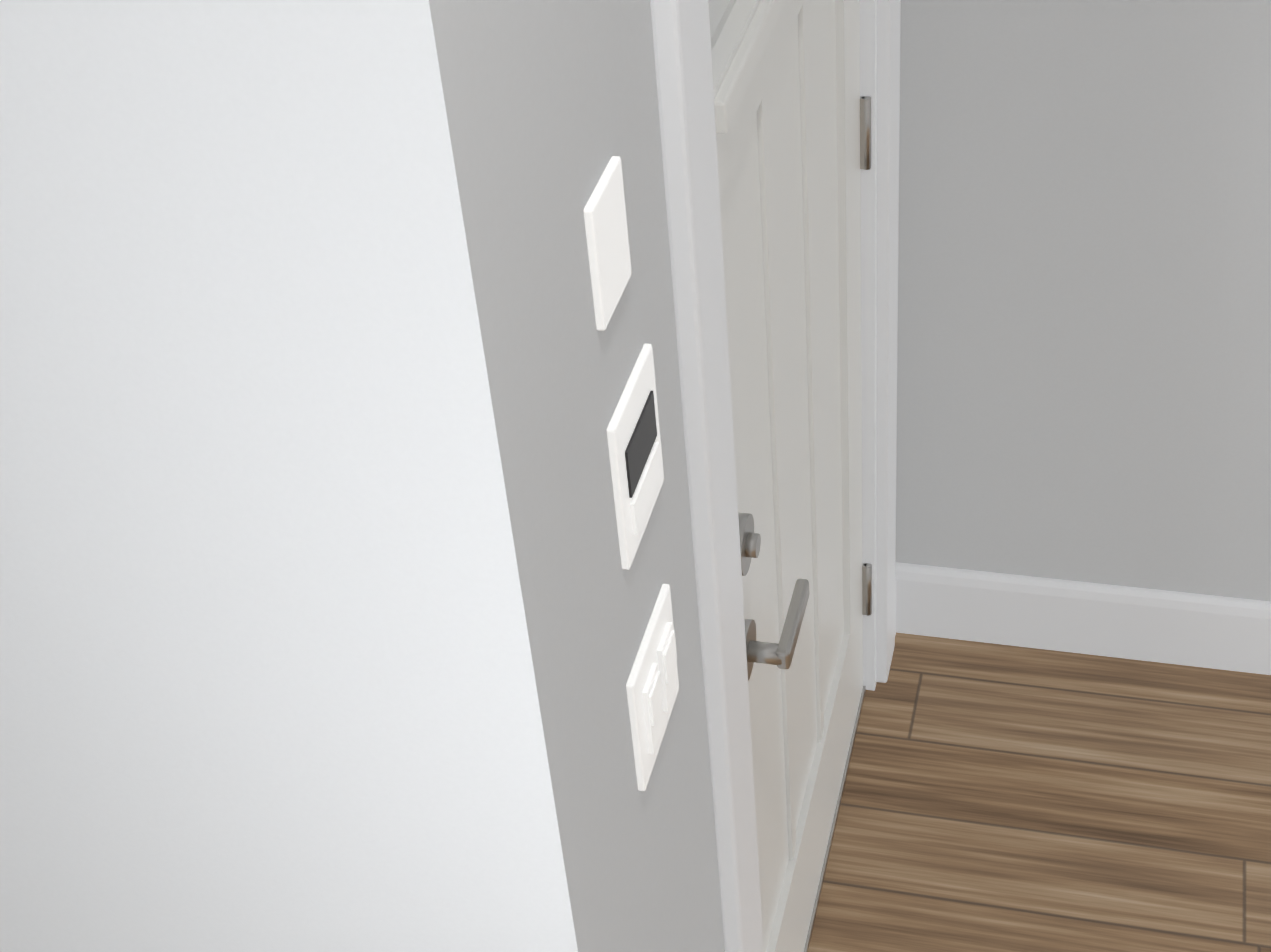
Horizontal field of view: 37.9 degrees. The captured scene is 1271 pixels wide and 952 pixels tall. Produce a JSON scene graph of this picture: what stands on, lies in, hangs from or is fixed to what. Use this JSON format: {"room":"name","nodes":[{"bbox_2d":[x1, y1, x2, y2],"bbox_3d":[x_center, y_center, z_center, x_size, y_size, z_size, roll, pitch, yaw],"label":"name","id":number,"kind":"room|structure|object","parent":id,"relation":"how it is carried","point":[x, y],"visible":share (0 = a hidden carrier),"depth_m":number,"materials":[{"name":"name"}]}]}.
{"room":"entrance hallway","nodes":[
{"label":"entrance hallway","id":0,"kind":"room"},
{"bbox_2d":[0,0,653,951],"bbox_3d":[-0.491,0.012,1.293,0.926,2.740,0.160,6,39,14],"label":"wall","id":1,"kind":"structure","parent":0,"point":[308,634],"depth_m":1.11,"materials":[{"name":"white paint"}]},
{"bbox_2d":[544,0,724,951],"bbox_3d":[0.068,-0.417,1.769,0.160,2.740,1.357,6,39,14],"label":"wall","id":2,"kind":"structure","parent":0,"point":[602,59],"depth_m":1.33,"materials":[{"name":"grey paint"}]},
{"bbox_2d":[584,156,631,330],"bbox_3d":[-0.018,-0.150,1.195,0.007,0.090,0.070,6,39,14],"label":"light switch","id":3,"kind":"object","parent":2,"relation":"attached to","point":[605,219],"visible":1,"depth_m":1.18,"materials":[{"name":"white plastic"}]},
{"bbox_2d":[607,343,663,569],"bbox_3d":[0.002,-0.014,1.319,0.010,0.125,0.105,6,39,14],"label":"thermostat","id":4,"kind":"object","parent":2,"relation":"attached to","point":[634,447],"visible":0.98,"depth_m":1.30,"materials":[{"name":"white plastic"}]},
{"bbox_2d":[626,584,678,790],"bbox_3d":[0.017,0.164,1.440,0.013,0.115,0.115,6,39,14],"label":"light switch","id":5,"kind":"object","parent":2,"relation":"attached to","point":[652,686],"visible":0.98,"depth_m":1.42,"materials":[{"name":"white plastic"}]},
{"bbox_2d":[650,0,900,951],"bbox_3d":[0.124,-0.202,2.035,0.179,2.065,1.095,6,39,14],"label":"door frame","id":6,"kind":"structure","parent":2,"relation":"attached to","point":[682,51],"depth_m":1.66,"materials":[{"name":"white wood"}]},
{"bbox_2d":[708,0,871,951],"bbox_3d":[0.179,-0.155,2.060,0.122,1.953,0.878,6,39,14],"label":"door","id":7,"kind":"structure","parent":2,"relation":"in","point":[792,107],"depth_m":2.17,"materials":[{"name":"white paint"}]},
{"bbox_2d":[808,632,1270,951],"bbox_3d":[3.071,3.161,-0.873,9.446,0.100,8.534,6,39,14],"label":"floor","id":8,"kind":"structure","parent":0,"point":[1001,798],"depth_m":2.76,"materials":[{"name":"brown wood"}]},
{"bbox_2d":[895,0,1270,601],"bbox_3d":[4.369,-0.484,1.300,8.680,2.740,0.160,6,39,14],"label":"wall","id":9,"kind":"structure","parent":0,"point":[1084,324],"depth_m":2.62,"materials":[{"name":"grey paint"}]},
{"bbox_2d":[895,562,1270,674],"bbox_3d":[2.652,0.421,2.480,4.640,0.140,0.034,6,39,14],"label":"baseboard","id":10,"kind":"structure","parent":9,"relation":"attached to","point":[1195,630],"depth_m":2.92,"materials":[{"name":"white wood"}]}
]}

